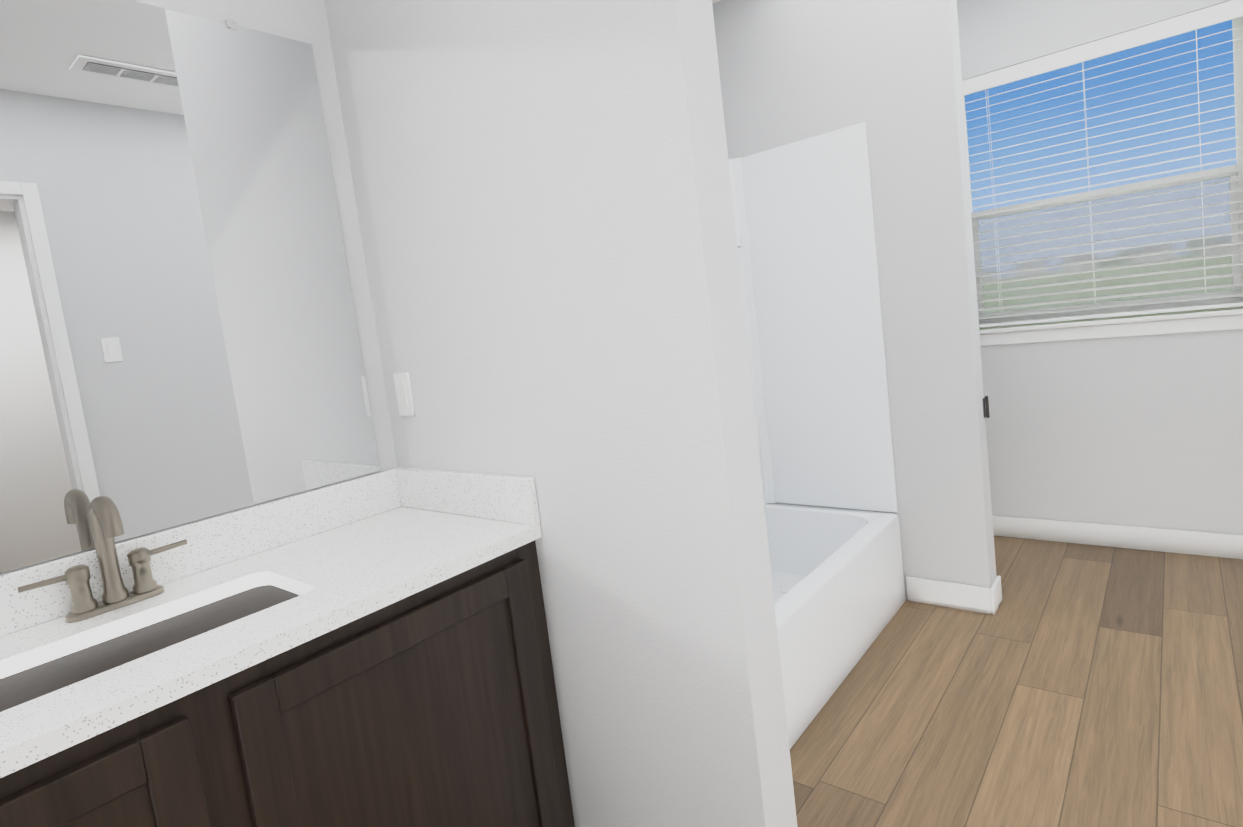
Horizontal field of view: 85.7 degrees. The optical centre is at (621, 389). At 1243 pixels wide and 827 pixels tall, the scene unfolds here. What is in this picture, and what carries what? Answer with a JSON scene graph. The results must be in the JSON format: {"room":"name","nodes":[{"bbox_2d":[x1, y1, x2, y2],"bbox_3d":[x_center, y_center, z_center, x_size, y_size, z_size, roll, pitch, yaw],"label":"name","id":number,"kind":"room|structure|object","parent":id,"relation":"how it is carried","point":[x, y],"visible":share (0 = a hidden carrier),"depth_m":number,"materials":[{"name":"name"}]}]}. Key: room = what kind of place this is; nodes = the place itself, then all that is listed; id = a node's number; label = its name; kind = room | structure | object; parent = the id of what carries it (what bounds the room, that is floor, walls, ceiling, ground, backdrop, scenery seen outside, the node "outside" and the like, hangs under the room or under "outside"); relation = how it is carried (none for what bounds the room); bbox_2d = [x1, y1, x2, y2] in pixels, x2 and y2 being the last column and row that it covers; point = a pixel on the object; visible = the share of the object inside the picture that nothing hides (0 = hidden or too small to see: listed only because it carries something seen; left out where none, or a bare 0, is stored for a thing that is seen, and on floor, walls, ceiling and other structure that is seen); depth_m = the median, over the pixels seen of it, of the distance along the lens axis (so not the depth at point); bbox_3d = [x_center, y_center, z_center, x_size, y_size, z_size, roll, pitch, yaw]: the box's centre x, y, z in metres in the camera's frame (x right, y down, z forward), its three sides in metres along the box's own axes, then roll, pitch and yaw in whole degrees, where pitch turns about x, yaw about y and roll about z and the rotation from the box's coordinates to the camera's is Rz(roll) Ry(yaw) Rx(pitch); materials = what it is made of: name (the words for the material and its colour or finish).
{"room":"bathroom","nodes":[
{"label":"bathroom","id":0,"kind":"room"},
{"bbox_2d":[0,0,397,574],"bbox_3d":[-0.310,-0.232,2.451,0.120,2.736,4.461,-2,7,40],"label":"wall","id":1,"kind":"structure","parent":0,"point":[305,21],"depth_m":1.82,"materials":[{"name":"white paint"}]},
{"bbox_2d":[0,0,379,573],"bbox_3d":[-1.179,-0.242,1.302,0.010,1.162,1.370,-2,7,40],"label":"mirror","id":2,"kind":"object","parent":1,"relation":"attached to","point":[179,340],"visible":1,"depth_m":1.49,"materials":[{"name":"grey mirror"}]},
{"bbox_2d":[0,467,399,634],"bbox_3d":[-1.081,0.385,1.383,0.020,0.112,1.432,-2,7,40],"label":"backsplash","id":3,"kind":"structure","parent":1,"relation":"attached to","point":[213,541],"depth_m":1.54,"materials":[{"name":"white stone"}]},
{"bbox_2d":[324,0,797,826],"bbox_3d":[-0.228,-0.158,1.594,1.098,2.736,0.125,-2,7,40],"label":"wall","id":4,"kind":"structure","parent":0,"point":[544,200],"depth_m":1.40,"materials":[{"name":"white paint"}]},
{"bbox_2d":[393,373,414,415],"bbox_3d":[-0.601,0.013,1.846,0.072,0.120,0.010,-2,7,40],"label":"light switch","id":5,"kind":"object","parent":4,"relation":"attached to","point":[404,394],"visible":1,"depth_m":1.84,"materials":[{"name":"white plastic"}]},
{"bbox_2d":[396,467,539,526],"bbox_3d":[-0.415,0.268,1.736,0.555,0.112,0.020,-2,7,40],"label":"backsplash","id":6,"kind":"structure","parent":4,"relation":"attached to","point":[513,499],"depth_m":1.69,"materials":[{"name":"white stone"}]},
{"bbox_2d":[712,0,996,599],"bbox_3d":[0.940,-0.439,2.986,1.129,2.736,0.125,-2,7,40],"label":"wall","id":7,"kind":"structure","parent":0,"point":[888,73],"depth_m":2.72,"materials":[{"name":"white paint"}]},
{"bbox_2d":[728,122,897,512],"bbox_3d":[0.253,-0.138,2.407,0.790,1.638,1.710,-2,7,40],"label":"tub surround","id":8,"kind":"object","parent":7,"relation":"attached to","point":[805,231],"visible":0.21,"depth_m":2.98,"materials":[{"name":"white plastic"}]},
{"bbox_2d":[906,576,990,613],"bbox_3d":[1.365,0.857,2.804,0.324,0.108,0.014,-2,7,40],"label":"baseboard","id":9,"kind":"structure","parent":7,"relation":"attached to","point":[954,595],"depth_m":2.79,"materials":[{"name":"white wood"}]},
{"bbox_2d":[983,396,989,417],"bbox_3d":[1.479,0.072,2.714,0.013,0.090,0.043,-2,7,40],"label":"hinge","id":10,"kind":"object","parent":7,"relation":"attached to","point":[986,409],"visible":1,"depth_m":2.72,"materials":[{"name":"grey metal"}]},
{"bbox_2d":[990,576,1001,614],"bbox_3d":[1.538,0.841,2.748,0.014,0.108,0.153,-2,7,40],"label":"baseboard","id":11,"kind":"structure","parent":7,"relation":"attached to","point":[996,594],"depth_m":2.72,"materials":[{"name":"white wood"}]},
{"bbox_2d":[790,536,1242,826],"bbox_3d":[1.482,1.213,-0.079,6.020,0.060,6.506,-2,7,40],"label":"floor","id":12,"kind":"structure","parent":0,"point":[1074,685],"depth_m":2.09,"materials":[{"name":"brown wood"}]},
{"bbox_2d":[0,531,574,826],"bbox_3d":[-0.806,0.892,1.258,0.570,0.867,1.432,-2,7,40],"label":"bathroom vanity","id":13,"kind":"object","parent":12,"relation":"on","point":[371,650],"depth_m":1.23,"materials":[{"name":"brown wood"}]},
{"bbox_2d":[0,507,540,766],"bbox_3d":[-0.858,0.449,1.212,0.576,0.034,1.432,-2,7,40],"label":"countertop","id":14,"kind":"structure","parent":13,"relation":"on","point":[364,562],"depth_m":1.26,"materials":[{"name":"white stone"}]},
{"bbox_2d":[17,496,186,622],"bbox_3d":[-1.007,0.322,1.322,0.127,0.231,0.278,-2,7,40],"label":"faucet","id":15,"kind":"object","parent":14,"relation":"on","point":[106,524],"visible":1,"depth_m":1.33,"materials":[{"name":"silver metal"}]},
{"bbox_2d":[0,567,323,710],"bbox_3d":[-0.841,0.522,1.214,0.260,0.182,0.510,-2,7,40],"label":"sink","id":16,"kind":"object","parent":14,"relation":"in","point":[26,673],"depth_m":1.26,"materials":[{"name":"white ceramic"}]},
{"bbox_2d":[764,503,905,748],"bbox_3d":[0.378,0.865,2.505,0.794,0.389,1.710,-2,7,40],"label":"bathtub","id":17,"kind":"object","parent":12,"relation":"on","point":[837,575],"visible":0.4,"depth_m":2.50,"materials":[{"name":"white ceramic"}]},
{"bbox_2d":[956,0,1242,534],"bbox_3d":[2.047,-0.604,3.275,2.470,2.736,0.125,-2,7,40],"label":"wall","id":18,"kind":"structure","parent":0,"point":[1142,431],"depth_m":3.11,"materials":[{"name":"white paint"}]},
{"bbox_2d":[963,17,1242,328],"bbox_3d":[2.195,-0.949,3.133,1.096,1.236,0.048,-2,7,40],"label":"window","id":19,"kind":"structure","parent":18,"relation":"in","point":[1238,98],"depth_m":3.09,"materials":[{"name":"white plastic"}]},
{"bbox_2d":[962,0,1242,327],"bbox_3d":[2.153,-0.943,3.082,1.092,1.228,0.066,-2,7,40],"label":"window blind","id":20,"kind":"object","parent":19,"relation":"attached to","point":[1192,21],"visible":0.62,"depth_m":3.02,"materials":[{"name":"white plastic"}]},
{"bbox_2d":[979,308,1242,333],"bbox_3d":[2.223,-0.316,3.135,1.098,0.020,0.104,-2,7,40],"label":"window sill","id":21,"kind":"structure","parent":18,"relation":"on","point":[1211,313],"depth_m":3.05,"materials":[{"name":"white wood"}]},
{"bbox_2d":[980,314,1242,345],"bbox_3d":[2.210,-0.269,3.118,1.098,0.061,0.012,-2,7,40],"label":"apron","id":22,"kind":"object","parent":18,"relation":"attached to","point":[1214,323],"visible":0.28,"depth_m":3.06,"materials":[{"name":"white wood"}]},
{"bbox_2d":[992,515,1242,558],"bbox_3d":[2.117,0.707,3.389,2.350,0.108,0.014,-2,7,40],"label":"baseboard","id":23,"kind":"structure","parent":18,"relation":"attached to","point":[1188,542],"depth_m":3.17,"materials":[{"name":"white wood"}]},
{"label":"outside","id":24,"kind":"structure","parent":0,"visible":0},
{"bbox_2d":[983,253,1234,328],"bbox_3d":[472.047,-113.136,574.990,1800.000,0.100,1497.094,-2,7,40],"label":"ground","id":25,"kind":"structure","parent":24,"point":[1156,276],"depth_m":55.16,"materials":[{"name":"green plant"}]},
{"bbox_2d":[1016,261,1045,277],"bbox_3d":[228.631,-67.655,374.327,13.809,8.426,10.093,-2,7,40],"label":"house","id":26,"kind":"structure","parent":25,"relation":"on","point":[1034,261],"materials":[{"name":"grey"}]},
{"bbox_2d":[1062,254,1097,272],"bbox_3d":[237.913,-65.872,346.982,15.134,7.988,12.224,-2,7,40],"label":"house","id":27,"kind":"structure","parent":25,"relation":"on","point":[1088,254],"materials":[{"name":"grey"}]},
{"bbox_2d":[1132,245,1174,263],"bbox_3d":[262.508,-67.148,330.464,17.014,7.759,11.429,-2,7,40],"label":"house","id":28,"kind":"structure","parent":25,"relation":"on","point":[1160,255],"materials":[{"name":"grey"}]},
{"bbox_2d":[1098,235,1230,266],"bbox_3d":[195.213,-74.946,479.753,385.538,11.655,64.544,-2,7,40],"label":"trees","id":29,"kind":"object","parent":25,"relation":"on","point":[1132,251],"depth_m":375.88,"materials":[{"name":"green plant"}]},
{"bbox_2d":[1200,238,1230,255],"bbox_3d":[282.798,-68.213,318.619,12.079,7.243,12.512,-2,7,40],"label":"house","id":30,"kind":"structure","parent":25,"relation":"on","point":[1228,249],"materials":[{"name":"grey"}]}
]}

